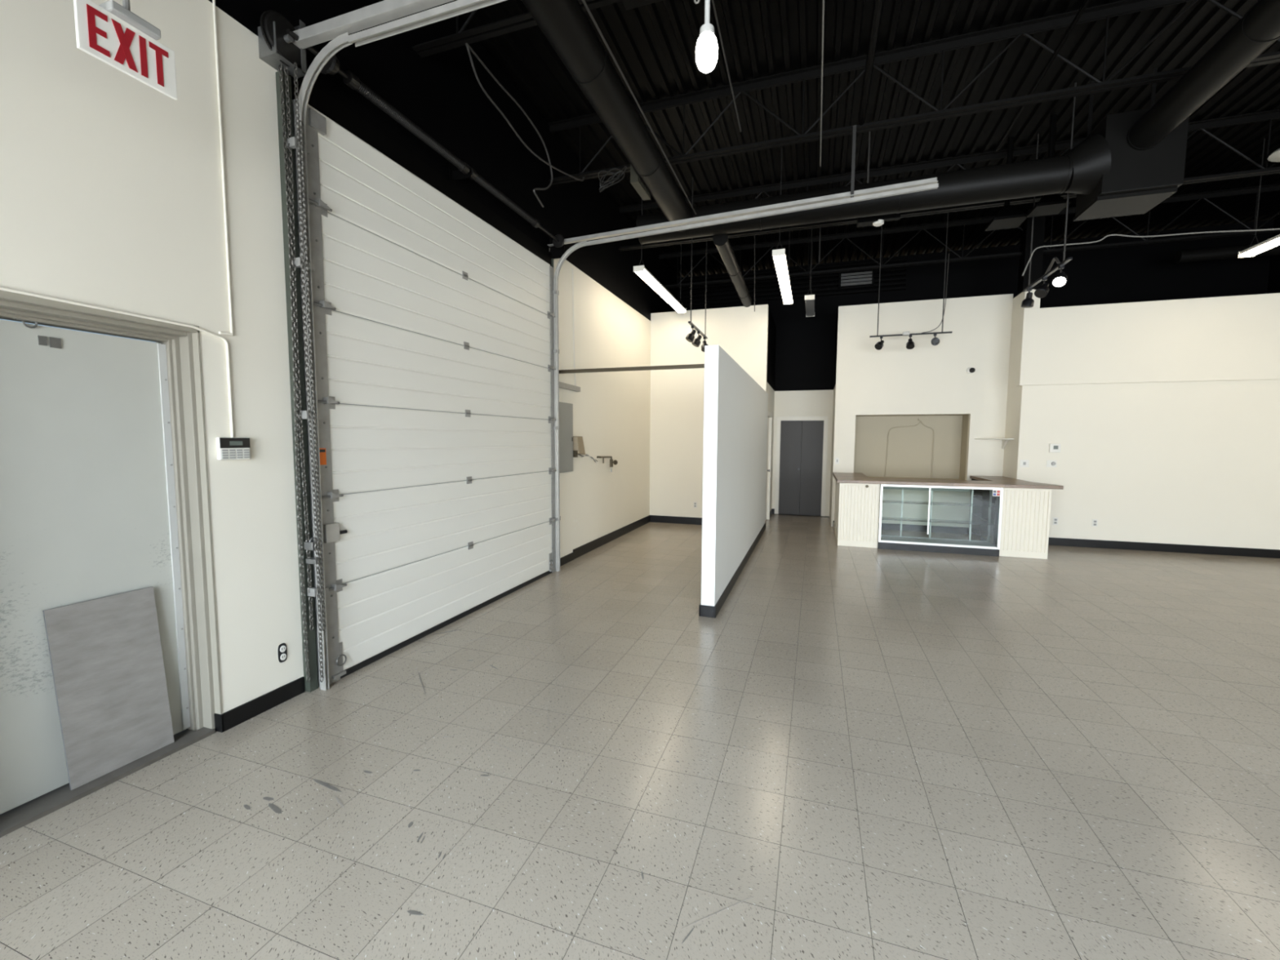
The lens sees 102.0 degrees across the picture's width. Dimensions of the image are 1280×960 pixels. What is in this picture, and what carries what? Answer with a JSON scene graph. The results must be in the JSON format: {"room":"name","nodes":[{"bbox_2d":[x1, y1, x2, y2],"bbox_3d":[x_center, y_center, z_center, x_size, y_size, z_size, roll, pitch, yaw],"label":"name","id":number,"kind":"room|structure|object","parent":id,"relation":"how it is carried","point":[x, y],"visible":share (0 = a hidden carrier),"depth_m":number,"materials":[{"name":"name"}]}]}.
{"room":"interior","nodes":[
{"label":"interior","id":0,"kind":"room"},
{"bbox_2d":[0,0,678,713],"bbox_3d":[-1.496,-1.449,5.433,0.385,5.240,14.320,2,5,19],"label":"wall","id":1,"kind":"structure","parent":0,"point":[111,188],"depth_m":2.92,"materials":[{"name":"beige paint"}]},
{"bbox_2d":[0,289,222,837],"bbox_3d":[-2.546,0.327,2.302,0.219,2.175,1.037,2,5,19],"label":"door","id":2,"kind":"structure","parent":1,"relation":"in","point":[104,485],"depth_m":2.40,"materials":[{"name":"metal"}]},
{"bbox_2d":[42,586,174,790],"bbox_3d":[-2.520,0.968,2.485,0.063,0.826,0.412,2,5,19],"label":"sheet","id":3,"kind":"object","parent":2,"relation":"on","point":[106,658],"visible":1,"depth_m":2.46,"materials":[{"name":"grey"}]},
{"bbox_2d":[0,0,234,437],"bbox_3d":[-2.437,-1.847,2.069,0.016,3.334,1.420,2,5,19],"label":"conduit","id":4,"kind":"object","parent":1,"relation":"attached to","point":[231,333],"visible":1,"depth_m":2.73,"materials":[{"name":"white metal"}]},
{"bbox_2d":[216,437,250,460],"bbox_3d":[-2.223,-0.172,2.839,0.031,0.122,0.160,2,5,19],"label":"alarm keypad","id":5,"kind":"object","parent":1,"relation":"attached to","point":[227,448],"visible":1,"depth_m":2.82,"materials":[{"name":"white plastic"}]},
{"bbox_2d":[213,676,304,732],"bbox_3d":[-2.235,1.310,3.063,0.074,0.100,0.487,2,5,19],"label":"baseboard","id":6,"kind":"structure","parent":1,"relation":"attached to","point":[224,722],"depth_m":3.01,"materials":[{"name":"black plastic"}]},
{"bbox_2d":[277,643,287,662],"bbox_3d":[-2.168,1.050,3.148,0.010,0.116,0.054,2,5,19],"label":"wall outlet","id":7,"kind":"object","parent":1,"relation":"attached to","point":[282,651],"visible":1,"depth_m":3.14,"materials":[{"name":"white plastic"}]},
{"bbox_2d":[280,653,286,660],"bbox_3d":[-2.167,1.075,3.150,0.005,0.040,0.034,2,5,19],"label":"socket","id":8,"kind":"object","parent":7,"relation":"attached to","point":[282,656],"depth_m":3.15,"materials":[{"name":"white plastic"}]},
{"bbox_2d":[275,70,318,692],"bbox_3d":[-2.091,-0.513,3.171,0.050,3.720,0.060,2,5,19],"label":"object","id":9,"kind":"structure","parent":1,"relation":"attached to","point":[313,684],"depth_m":3.15,"materials":[{"name":"grey paint"}]},
{"bbox_2d":[286,0,506,690],"bbox_3d":[0.865,-1.186,2.201,6.230,5.240,0.187,2,5,19],"label":"door track","id":10,"kind":"object","parent":1,"relation":"attached to","point":[338,28],"visible":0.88,"depth_m":3.15,"materials":[{"name":"metal"}]},
{"bbox_2d":[307,104,556,679],"bbox_3d":[-1.531,-0.581,4.709,0.100,3.622,3.175,2,5,19],"label":"door","id":11,"kind":"structure","parent":10,"relation":"attached to","point":[437,320],"depth_m":4.13,"materials":[{"name":"white metal"}]},
{"bbox_2d":[286,28,564,258],"bbox_3d":[-1.483,-2.650,4.497,0.234,0.340,3.332,2,5,19],"label":"shaft","id":12,"kind":"object","parent":1,"relation":"attached to","point":[331,67],"visible":0.99,"depth_m":4.02,"materials":[{"name":"metal"}]},
{"bbox_2d":[257,9,325,682],"bbox_3d":[-2.054,-0.696,3.096,0.157,3.944,0.256,2,5,19],"label":"chain hoist","id":13,"kind":"object","parent":12,"relation":"attached to","point":[277,49],"visible":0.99,"depth_m":3.06,"materials":[{"name":"metal"}]},
{"bbox_2d":[559,401,573,472],"bbox_3d":[-0.952,-0.537,6.572,0.044,0.880,0.440,2,5,19],"label":"electrical panel","id":14,"kind":"object","parent":1,"relation":"attached to","point":[566,410],"visible":0.63,"depth_m":6.57,"materials":[{"name":"grey metal"}]},
{"bbox_2d":[560,551,573,566],"bbox_3d":[-0.979,1.035,6.675,0.020,0.100,0.560,2,5,19],"label":"baseboard","id":15,"kind":"structure","parent":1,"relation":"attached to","point":[570,557],"depth_m":6.73,"materials":[{"name":"black plastic"}]},
{"bbox_2d":[559,382,580,391],"bbox_3d":[-0.926,-1.183,6.572,0.056,0.070,0.681,2,5,19],"label":"stub","id":16,"kind":"object","parent":1,"relation":"attached to","point":[562,385],"visible":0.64,"depth_m":6.58,"materials":[{"name":"metal"}]},
{"bbox_2d":[573,435,599,462],"bbox_3d":[-0.731,-0.410,7.172,0.090,0.384,0.816,2,5,19],"label":"control box","id":17,"kind":"object","parent":1,"relation":"attached to","point":[578,443],"visible":0.98,"depth_m":6.85,"materials":[{"name":"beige metal"}]},
{"bbox_2d":[596,456,617,471],"bbox_3d":[-0.491,-0.241,7.903,0.077,0.259,0.645,2,5,20],"label":"valve","id":18,"kind":"object","parent":1,"relation":"attached to","point":[611,462],"visible":1,"depth_m":8.00,"materials":[{"name":"gold metal"}]},
{"bbox_2d":[573,515,649,559],"bbox_3d":[-0.350,0.875,8.545,0.014,0.135,3.400,2,5,19],"label":"baseboard","id":19,"kind":"structure","parent":1,"relation":"attached to","point":[581,550],"depth_m":8.08,"materials":[{"name":"black plastic"}]},
{"bbox_2d":[547,124,938,573],"bbox_3d":[0.817,-1.133,5.521,4.032,4.620,0.155,2,5,19],"label":"door track","id":20,"kind":"object","parent":1,"relation":"attached to","point":[853,196],"visible":0.97,"depth_m":5.68,"materials":[{"name":"metal"}]},
{"bbox_2d":[0,513,1279,959],"bbox_3d":[3.344,1.392,3.960,10.561,0.151,14.220,2,5,19],"label":"floor","id":21,"kind":"structure","parent":0,"point":[864,753],"depth_m":2.39,"materials":[{"name":"grey tile"}]},
{"bbox_2d":[877,484,1003,556],"bbox_3d":[4.364,0.548,7.679,1.550,0.968,0.500,2,5,19],"label":"display case","id":22,"kind":"object","parent":21,"relation":"on","point":[984,548],"visible":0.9,"depth_m":7.61,"materials":[{"name":"white metal"}]},
{"bbox_2d":[879,500,995,506],"bbox_3d":[4.380,0.346,7.706,1.490,0.006,0.310,2,5,19],"label":"glass shelf","id":23,"kind":"object","parent":22,"relation":"attached to","point":[971,504],"depth_m":7.68,"materials":[{"name":"clear glass"}]},
{"bbox_2d":[881,516,995,525],"bbox_3d":[4.378,0.606,7.726,1.490,0.006,0.310,2,5,19],"label":"glass shelf","id":24,"kind":"object","parent":22,"relation":"attached to","point":[900,518],"depth_m":7.70,"materials":[{"name":"clear glass"}]},
{"bbox_2d":[833,478,1052,559],"bbox_3d":[4.596,0.495,8.348,2.690,0.972,1.820,2,5,19],"label":"counter","id":25,"kind":"object","parent":21,"relation":"on","point":[1026,512],"depth_m":7.74,"materials":[{"name":"beige paint"}]},
{"bbox_2d":[832,472,1063,488],"bbox_3d":[4.609,-0.009,8.263,2.820,0.046,1.940,2,5,19],"label":"countertop","id":26,"kind":"structure","parent":25,"relation":"on","point":[841,477],"depth_m":7.58,"materials":[{"name":"brown wood"}]},
{"bbox_2d":[969,512,981,519],"bbox_3d":[5.786,0.602,8.557,0.440,0.018,0.640,2,5,19],"label":"shelf","id":27,"kind":"object","parent":25,"relation":"attached to","point":[975,514],"depth_m":8.70,"materials":[{"name":"grey"}]},
{"bbox_2d":[971,528,980,536],"bbox_3d":[5.785,0.881,8.579,0.440,0.018,0.640,2,5,19],"label":"shelf","id":28,"kind":"object","parent":25,"relation":"attached to","point":[977,531],"depth_m":8.73,"materials":[{"name":"grey"}]},
{"bbox_2d":[970,495,982,500],"bbox_3d":[5.788,0.303,8.534,0.440,0.018,0.640,2,5,19],"label":"shelf","id":29,"kind":"object","parent":25,"relation":"attached to","point":[980,497],"depth_m":8.70,"materials":[{"name":"grey"}]},
{"bbox_2d":[980,535,993,543],"bbox_3d":[5.576,0.928,7.960,0.440,0.018,0.630,2,5,19],"label":"shelf","id":30,"kind":"object","parent":25,"relation":"attached to","point":[991,537],"depth_m":8.15,"materials":[{"name":"grey"}]},
{"bbox_2d":[981,518,994,524],"bbox_3d":[5.577,0.649,7.938,0.440,0.018,0.630,2,5,19],"label":"shelf","id":31,"kind":"object","parent":25,"relation":"attached to","point":[992,520],"depth_m":8.15,"materials":[{"name":"grey"}]},
{"bbox_2d":[982,499,995,505],"bbox_3d":[5.579,0.350,7.915,0.440,0.018,0.630,2,5,19],"label":"shelf","id":32,"kind":"object","parent":25,"relation":"attached to","point":[993,501],"depth_m":8.11,"materials":[{"name":"grey"}]},
{"bbox_2d":[649,304,768,517],"bbox_3d":[1.163,-1.149,9.743,2.340,4.000,0.120,2,5,19],"label":"wall","id":33,"kind":"structure","parent":0,"point":[677,395],"depth_m":9.77,"materials":[{"name":"beige paint"}]},
{"bbox_2d":[649,515,702,524],"bbox_3d":[1.172,0.784,9.816,2.085,0.135,0.014,2,5,19],"label":"baseboard","id":34,"kind":"structure","parent":33,"relation":"attached to","point":[653,518],"depth_m":9.97,"materials":[{"name":"black plastic"}]},
{"bbox_2d":[701,344,768,606],"bbox_3d":[1.424,-0.148,7.005,0.125,2.432,5.030,2,5,19],"label":"wall partition","id":35,"kind":"structure","parent":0,"point":[735,406],"depth_m":5.28,"materials":[{"name":"white paint"}]},
{"bbox_2d":[559,364,704,373],"bbox_3d":[-0.051,-1.284,5.981,2.085,0.040,0.035,2,5,19],"label":"bar","id":36,"kind":"object","parent":35,"relation":"attached to","point":[690,366],"visible":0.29,"depth_m":5.97,"materials":[{"name":"grey metal"}]},
{"bbox_2d":[698,523,765,617],"bbox_3d":[1.416,1.012,7.089,0.153,0.105,5.044,2,5,19],"label":"baseboard","id":37,"kind":"structure","parent":35,"relation":"attached to","point":[704,611],"depth_m":5.33,"materials":[{"name":"black plastic"}]},
{"bbox_2d":[766,307,776,519],"bbox_3d":[2.537,-1.189,10.344,0.120,4.000,1.900,2,5,19],"label":"wall","id":38,"kind":"structure","parent":0,"point":[771,326],"depth_m":10.43,"materials":[{"name":"beige paint"}]},
{"bbox_2d":[764,411,772,521],"bbox_3d":[2.437,-0.231,10.017,0.095,2.140,1.080,2,5,19],"label":"door","id":39,"kind":"structure","parent":38,"relation":"in","point":[770,415],"depth_m":10.39,"materials":[{"name":"beige paint"}]},
{"bbox_2d":[829,311,838,524],"bbox_3d":[3.882,-1.174,10.235,0.120,4.000,1.250,2,5,19],"label":"wall","id":40,"kind":"structure","parent":0,"point":[836,331],"depth_m":10.21,"materials":[{"name":"beige paint"}]},
{"bbox_2d":[446,0,1279,277],"bbox_3d":[3.653,-4.001,3.499,11.223,0.200,14.320,2,5,19],"label":"ceiling","id":41,"kind":"structure","parent":0,"point":[653,46],"depth_m":5.50,"materials":[{"name":"black paint"}]},
{"bbox_2d":[73,0,177,100],"bbox_3d":[-1.973,-2.683,1.924,0.080,2.240,0.306,2,5,19],"label":"exit sign","id":42,"kind":"object","parent":41,"relation":"hanging from","point":[108,32],"visible":1,"depth_m":1.98,"materials":[{"name":"white plastic"}]},
{"bbox_2d":[411,0,621,57],"bbox_3d":[3.015,-3.498,2.419,10.030,0.638,0.120,2,5,19],"label":"joist","id":43,"kind":"object","parent":41,"relation":"attached to","point":[522,21],"visible":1,"depth_m":3.85,"materials":[{"name":"black metal"}]},
{"bbox_2d":[465,43,584,207],"bbox_3d":[-0.983,-3.035,4.968,0.018,0.737,2.135,2,5,19],"label":"overhead cable","id":44,"kind":"object","parent":43,"relation":"hanging from","point":[468,47],"visible":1,"depth_m":4.61,"materials":[{"name":"grey plastic"}]},
{"bbox_2d":[711,0,741,132],"bbox_3d":[0.464,-3.587,3.645,0.016,0.416,3.302,2,5,19],"label":"conduit","id":45,"kind":"object","parent":43,"relation":"hanging from","point":[713,1],"visible":1,"depth_m":4.38,"materials":[{"name":"grey metal"}]},
{"bbox_2d":[995,0,1090,151],"bbox_3d":[2.959,-3.418,2.920,0.036,0.036,5.900,2,5,19],"label":"conduit","id":46,"kind":"object","parent":43,"relation":"attached to","point":[1086,2],"visible":1,"depth_m":4.37,"materials":[{"name":"black metal"}]},
{"bbox_2d":[621,0,662,10],"bbox_3d":[0.080,-3.389,2.943,0.480,0.970,0.380,2,5,19],"label":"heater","id":47,"kind":"object","parent":41,"relation":"hanging from","point":[628,4],"visible":1,"depth_m":3.17,"materials":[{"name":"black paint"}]},
{"bbox_2d":[633,199,686,313],"bbox_3d":[0.376,-3.608,8.192,0.156,1.343,2.452,2,5,19],"label":"strip light","id":48,"kind":"object","parent":41,"relation":"hanging from","point":[640,270],"visible":0.94,"depth_m":7.90,"materials":[{"name":"beige paint"}]},
{"bbox_2d":[635,269,667,295],"bbox_3d":[0.179,-2.913,7.669,0.148,0.030,1.207,2,5,19],"label":"diffuser","id":49,"kind":"object","parent":48,"relation":"attached to","point":[644,274],"depth_m":7.57,"materials":[{"name":"white plastic"}]},
{"bbox_2d":[659,293,685,312],"bbox_3d":[0.566,-3.001,8.816,0.148,0.030,1.207,2,5,19],"label":"diffuser","id":50,"kind":"object","parent":48,"relation":"attached to","point":[668,297],"depth_m":8.74,"materials":[{"name":"white plastic"}]},
{"bbox_2d":[685,177,708,351],"bbox_3d":[0.874,-3.128,7.775,0.168,2.232,1.220,2,5,21],"label":"track light","id":51,"kind":"object","parent":41,"relation":"hanging from","point":[690,337],"visible":0.91,"depth_m":7.79,"materials":[{"name":"black metal"}]},
{"bbox_2d":[693,0,718,73],"bbox_3d":[0.349,-2.981,2.619,0.115,1.730,0.115,-3,5,-34],"label":"pendant lamp","id":52,"kind":"object","parent":41,"relation":"hanging from","point":[706,49],"visible":1,"depth_m":2.64,"materials":[{"name":"white"}]},
{"bbox_2d":[695,31,718,73],"bbox_3d":[0.345,-2.201,2.679,0.115,0.165,0.115,2,5,19],"label":"bulb","id":53,"kind":"object","parent":52,"relation":"on","point":[706,49],"depth_m":2.64,"materials":[{"name":"white glass"}]},
{"bbox_2d":[754,235,755,311],"bbox_3d":[1.862,-3.530,8.415,0.044,1.560,0.014,2,5,19],"label":"hanging wire","id":54,"kind":"object","parent":41,"relation":"hanging from","point":[754,235],"visible":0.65,"depth_m":8.42,"materials":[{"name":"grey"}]},
{"bbox_2d":[772,147,793,304],"bbox_3d":[2.118,-3.550,7.555,0.156,1.343,2.452,2,5,19],"label":"strip light","id":55,"kind":"object","parent":41,"relation":"hanging from","point":[779,255],"visible":0.98,"depth_m":7.14,"materials":[{"name":"beige paint"}]},
{"bbox_2d":[773,254,789,283],"bbox_3d":[1.921,-2.855,7.032,0.148,0.030,1.207,2,5,19],"label":"diffuser","id":56,"kind":"object","parent":55,"relation":"attached to","point":[780,260],"depth_m":6.94,"materials":[{"name":"white plastic"}]},
{"bbox_2d":[779,282,792,304],"bbox_3d":[2.308,-2.942,8.178,0.148,0.030,1.207,2,5,19],"label":"diffuser","id":57,"kind":"object","parent":55,"relation":"attached to","point":[785,289],"depth_m":8.12,"materials":[{"name":"white plastic"}]},
{"bbox_2d":[804,272,814,316],"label":"strip light","id":58,"kind":"object","parent":41,"relation":"hanging from","point":[810,304],"depth_m":8.82,"materials":[{"name":"beige paint"}]},
{"bbox_2d":[804,299,814,316],"bbox_3d":[2.965,-3.006,9.045,0.148,0.030,1.200,2,5,19],"label":"diffuser","id":59,"kind":"object","parent":58,"relation":"attached to","point":[810,304],"depth_m":9.02,"materials":[{"name":"grey plastic"}]},
{"bbox_2d":[857,131,900,227],"bbox_3d":[2.815,-3.557,6.080,0.460,1.095,0.140,2,5,19],"label":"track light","id":60,"kind":"object","parent":41,"relation":"attached to","point":[875,220],"visible":0.93,"depth_m":6.09,"materials":[{"name":"black paint"}]},
{"bbox_2d":[869,212,952,350],"bbox_3d":[4.449,-3.216,8.465,1.220,2.127,0.185,2,5,19],"label":"track light","id":61,"kind":"object","parent":41,"relation":"hanging from","point":[935,341],"visible":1,"depth_m":8.49,"materials":[{"name":"black metal"}]},
{"bbox_2d":[547,0,1279,185],"bbox_3d":[3.705,-3.654,4.460,10.030,0.638,0.120,2,5,19],"label":"joist","id":62,"kind":"object","parent":41,"relation":"attached to","point":[1108,11],"visible":0.88,"depth_m":4.81,"materials":[{"name":"black metal"}]},
{"bbox_2d":[597,165,626,192],"bbox_3d":[-0.304,-3.351,5.796,0.351,0.223,0.092,2,5,19],"label":"cable coil","id":63,"kind":"object","parent":62,"relation":"hanging from","point":[602,186],"visible":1,"depth_m":5.79,"materials":[{"name":"black"}]},
{"bbox_2d":[617,109,1279,251],"bbox_3d":[4.429,-3.817,6.605,10.030,0.638,0.120,2,5,19],"label":"joist","id":64,"kind":"object","parent":41,"relation":"attached to","point":[1269,115],"visible":0.53,"depth_m":6.77,"materials":[{"name":"black metal"}]},
{"bbox_2d":[818,226,821,261],"bbox_3d":[2.527,-3.318,7.286,0.016,0.480,0.016,2,5,19],"label":"hanging rod","id":65,"kind":"object","parent":64,"relation":"hanging from","point":[820,226],"visible":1,"depth_m":7.28,"materials":[{"name":"black metal"}]},
{"bbox_2d":[657,183,1279,288],"bbox_3d":[5.129,-3.974,8.675,10.030,0.638,0.120,2,5,19],"label":"joist","id":66,"kind":"object","parent":41,"relation":"attached to","point":[1276,187],"visible":0.77,"depth_m":8.61,"materials":[{"name":"black metal"}]},
{"bbox_2d":[984,199,1027,231],"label":"ceiling vent","id":67,"kind":"object","parent":41,"relation":"in","point":[1009,216],"depth_m":6.22,"materials":[{"name":"black metal"}]},
{"bbox_2d":[995,204,1023,217],"bbox_3d":[4.449,-3.224,6.294,0.300,0.165,0.300,2,5,19],"label":"hood","id":68,"kind":"object","parent":67,"relation":"attached to","point":[1007,211],"depth_m":6.19,"materials":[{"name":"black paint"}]},
{"bbox_2d":[1021,192,1072,307],"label":"track light","id":69,"kind":"object","parent":41,"relation":"hanging from","point":[1060,278],"depth_m":5.78,"materials":[{"name":"black metal"}]},
{"bbox_2d":[1026,193,1071,217],"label":"ceiling vent","id":70,"kind":"object","parent":41,"relation":"in","point":[1051,204],"depth_m":5.81,"materials":[{"name":"black metal"}]},
{"bbox_2d":[1037,193,1065,203],"bbox_3d":[4.622,-3.159,5.871,0.260,0.143,0.260,2,5,19],"label":"hood","id":71,"kind":"object","parent":70,"relation":"attached to","point":[1050,198],"depth_m":5.78,"materials":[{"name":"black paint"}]},
{"bbox_2d":[1070,96,1075,150],"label":"hanging rod","id":72,"kind":"object","parent":41,"relation":"hanging from","point":[1074,98],"depth_m":5.29,"materials":[{"name":"black metal"}]},
{"bbox_2d":[1072,66,1189,221],"bbox_3d":[4.753,-3.360,5.033,0.610,1.345,0.570,2,5,19],"label":"duct plenum","id":73,"kind":"object","parent":41,"relation":"hanging from","point":[1137,181],"visible":0.69,"depth_m":4.84,"materials":[{"name":"black metal"}]},
{"bbox_2d":[635,133,1111,244],"bbox_3d":[2.251,-3.143,5.794,4.721,0.521,0.536,2,5,19],"label":"duct","id":74,"kind":"object","parent":73,"relation":"attached to","point":[1081,169],"visible":0.87,"depth_m":5.35,"materials":[{"name":"black metal"}]},
{"bbox_2d":[521,0,693,231],"bbox_3d":[-0.799,-2.831,2.357,0.284,0.284,8.174,2,5,19],"label":"duct","id":75,"kind":"object","parent":74,"relation":"attached to","point":[565,24],"visible":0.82,"depth_m":3.79,"materials":[{"name":"black metal"}]},
{"bbox_2d":[582,0,696,214],"bbox_3d":[-0.573,-2.853,2.463,0.016,0.016,7.700,2,5,19],"label":"conduit","id":76,"kind":"object","parent":75,"relation":"attached to","point":[583,1],"visible":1,"depth_m":3.94,"materials":[{"name":"grey metal"}]},
{"bbox_2d":[630,164,650,200],"bbox_3d":[0.011,-3.009,5.218,0.086,0.200,0.400,2,5,19],"label":"air register","id":77,"kind":"object","parent":75,"relation":"attached to","point":[636,181],"visible":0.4,"depth_m":5.13,"materials":[{"name":"grey metal"}]},
{"bbox_2d":[713,233,753,306],"bbox_3d":[1.544,-3.085,8.091,0.179,0.179,3.704,2,5,18],"label":"duct","id":78,"kind":"object","parent":74,"relation":"attached to","point":[722,242],"visible":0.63,"depth_m":7.20,"materials":[{"name":"black metal"}]},
{"bbox_2d":[1126,0,1279,150],"bbox_3d":[3.356,-2.890,0.929,0.278,0.278,8.139,2,5,19],"label":"duct","id":79,"kind":"object","parent":73,"relation":"attached to","point":[1259,28],"visible":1,"depth_m":3.88,"materials":[{"name":"black metal"}]},
{"bbox_2d":[1237,138,1279,257],"bbox_3d":[7.135,-3.345,5.229,0.156,1.343,2.452,2,5,19],"label":"strip light","id":80,"kind":"object","parent":41,"relation":"hanging from","point":[1273,242],"visible":1,"depth_m":6.23,"materials":[{"name":"beige paint"}]},
{"bbox_2d":[1022,228,1279,275],"bbox_3d":[5.625,-2.416,5.323,2.866,0.359,0.014,2,5,19],"label":"overhead cable","id":81,"kind":"object","parent":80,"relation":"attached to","point":[1268,228],"visible":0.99,"depth_m":5.43,"materials":[{"name":"grey plastic"}]},
{"bbox_2d":[1239,237,1279,257],"bbox_3d":[7.325,-2.737,5.853,0.148,0.030,1.207,2,5,19],"label":"diffuser","id":82,"kind":"object","parent":80,"relation":"attached to","point":[1274,242],"depth_m":6.18,"materials":[{"name":"white plastic"}]},
{"bbox_2d":[1267,148,1279,162],"bbox_3d":[6.741,-3.679,5.221,0.500,0.680,0.500,2,5,19],"label":"pendant lamp","id":83,"kind":"object","parent":41,"relation":"in","point":[1274,156],"visible":1,"depth_m":5.38,"materials":[{"name":"white glass"}]},
{"bbox_3d":[2.328,-3.344,0.388,10.030,0.638,0.120,2,5,19],"label":"joist","id":84,"kind":"object","parent":41,"relation":"attached to","visible":0},
{"bbox_2d":[819,0,824,166],"bbox_3d":[0.733,-3.137,2.001,0.012,0.012,7.700,2,5,19],"label":"conduit","id":85,"kind":"object","parent":84,"relation":"attached to","point":[823,11],"visible":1,"depth_m":4.21,"materials":[{"name":"grey metal"}]},
{"bbox_2d":[856,0,883,140],"bbox_3d":[1.030,-3.195,1.737,0.060,0.060,7.400,2,5,19],"label":"conduit","id":86,"kind":"object","parent":84,"relation":"attached to","point":[877,6],"visible":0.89,"depth_m":4.14,"materials":[{"name":"black metal"}]},
{"bbox_2d":[831,293,1013,527],"bbox_3d":[4.955,-1.118,9.395,2.690,4.030,0.580,2,5,19],"label":"wall","id":87,"kind":"structure","parent":0,"point":[877,392],"depth_m":9.15,"materials":[{"name":"beige paint"}]},
{"bbox_2d":[884,417,934,477],"bbox_3d":[5.000,-0.594,9.623,0.800,1.090,0.034,2,5,19],"label":"cable","id":88,"kind":"object","parent":87,"relation":"attached to","point":[921,420],"visible":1,"depth_m":9.53,"materials":[{"name":"beige paint"}]},
{"bbox_2d":[966,367,975,373],"bbox_3d":[5.600,-1.859,8.768,0.117,0.110,0.087,2,5,19],"label":"security camera","id":89,"kind":"object","parent":87,"relation":"attached to","point":[970,370],"visible":1,"depth_m":8.77,"materials":[{"name":"white plastic"}]},
{"bbox_2d":[677,219,1274,516],"bbox_3d":[5.548,-1.800,10.392,10.200,5.240,0.200,2,5,19],"label":"wall","id":90,"kind":"structure","parent":0,"point":[805,346],"depth_m":9.73,"materials":[{"name":"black paint"}]},
{"bbox_2d":[679,257,906,306],"bbox_3d":[3.058,-4.131,10.934,4.600,0.620,0.030,2,5,19],"label":"ceiling beam","id":91,"kind":"structure","parent":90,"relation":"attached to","point":[726,289],"depth_m":10.83,"materials":[{"name":"black metal"}]},
{"bbox_2d":[838,269,875,288],"bbox_3d":[4.359,-4.056,10.444,0.660,0.320,0.065,2,5,19],"label":"vent","id":92,"kind":"object","parent":91,"relation":"attached to","point":[872,272],"visible":0.89,"depth_m":10.44,"materials":[{"name":"silver metal"}]},
{"bbox_2d":[774,416,828,516],"bbox_3d":[3.445,-0.296,11.106,1.048,2.110,0.110,2,5,19],"label":"door","id":93,"kind":"structure","parent":90,"relation":"in","point":[800,475],"depth_m":11.10,"materials":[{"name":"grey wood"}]},
{"bbox_2d":[1017,208,1045,295],"bbox_3d":[6.245,-3.613,8.277,0.240,1.290,0.250,2,5,19],"label":"column","id":94,"kind":"structure","parent":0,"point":[1039,221],"depth_m":8.17,"materials":[{"name":"black paint"}]},
{"bbox_2d":[1002,288,1279,549],"bbox_3d":[7.938,-0.940,7.813,3.980,3.950,0.770,2,5,19],"label":"wall","id":95,"kind":"structure","parent":0,"point":[1191,463],"depth_m":7.60,"materials":[{"name":"beige paint"}]},
{"bbox_2d":[974,438,1013,448],"bbox_3d":[5.860,-0.603,8.600,0.439,0.175,0.419,2,5,19],"label":"corner shelf","id":96,"kind":"object","parent":95,"relation":"attached to","point":[1005,441],"visible":1,"depth_m":8.63,"materials":[{"name":"beige paint"}]},
{"bbox_2d":[1019,459,1029,466],"bbox_3d":[6.009,-0.258,8.103,0.120,0.115,0.012,2,5,19],"label":"light switch","id":97,"kind":"object","parent":95,"relation":"attached to","point":[1023,463],"visible":1,"depth_m":8.10,"materials":[{"name":"white plastic"}]},
{"bbox_2d":[1046,460,1057,466],"bbox_3d":[6.343,-0.252,7.984,0.130,0.105,0.024,2,5,19],"label":"dial","id":98,"kind":"object","parent":95,"relation":"attached to","point":[1049,463],"visible":1,"depth_m":7.99,"materials":[{"name":"white plastic"}]},
{"bbox_2d":[1048,443,1061,452],"bbox_3d":[6.367,-0.490,7.955,0.140,0.135,0.030,2,5,19],"label":"thermostat","id":99,"kind":"object","parent":95,"relation":"attached to","point":[1054,447],"visible":1,"depth_m":7.94,"materials":[{"name":"white plastic"}]},
{"bbox_2d":[1091,519,1097,526],"bbox_3d":[6.905,0.652,7.870,0.070,0.115,0.010,2,5,19],"label":"wall outlet","id":100,"kind":"object","parent":95,"relation":"attached to","point":[1095,522],"visible":1,"depth_m":7.87,"materials":[{"name":"white plastic"}]},
{"bbox_2d":[1015,289,1279,386],"bbox_3d":[7.804,-2.122,7.393,4.035,1.430,0.180,2,5,19],"label":"bulkhead","id":101,"kind":"object","parent":95,"relation":"attached to","point":[1234,337],"visible":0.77,"depth_m":7.46,"materials":[{"name":"beige paint"}]},
{"bbox_2d":[1048,537,1279,558],"bbox_3d":[7.803,0.997,7.591,3.980,0.120,0.014,2,5,19],"label":"baseboard","id":102,"kind":"structure","parent":95,"relation":"attached to","point":[1218,550],"depth_m":7.61,"materials":[{"name":"black plastic"}]},
{"bbox_2d":[1266,217,1279,293],"bbox_3d":[8.213,-1.144,2.122,0.150,5.240,14.220,2,5,19],"label":"wall","id":103,"kind":"structure","parent":0,"point":[1273,282],"depth_m":8.43,"materials":[{"name":"black paint"}]},
{"bbox_2d":[1173,244,1279,263],"bbox_3d":[9.283,-3.495,7.921,1.674,0.189,0.189,2,5,19],"label":"duct","id":104,"kind":"object","parent":103,"relation":"attached to","point":[1227,252],"visible":0.9,"depth_m":7.99,"materials":[{"name":"black metal"}]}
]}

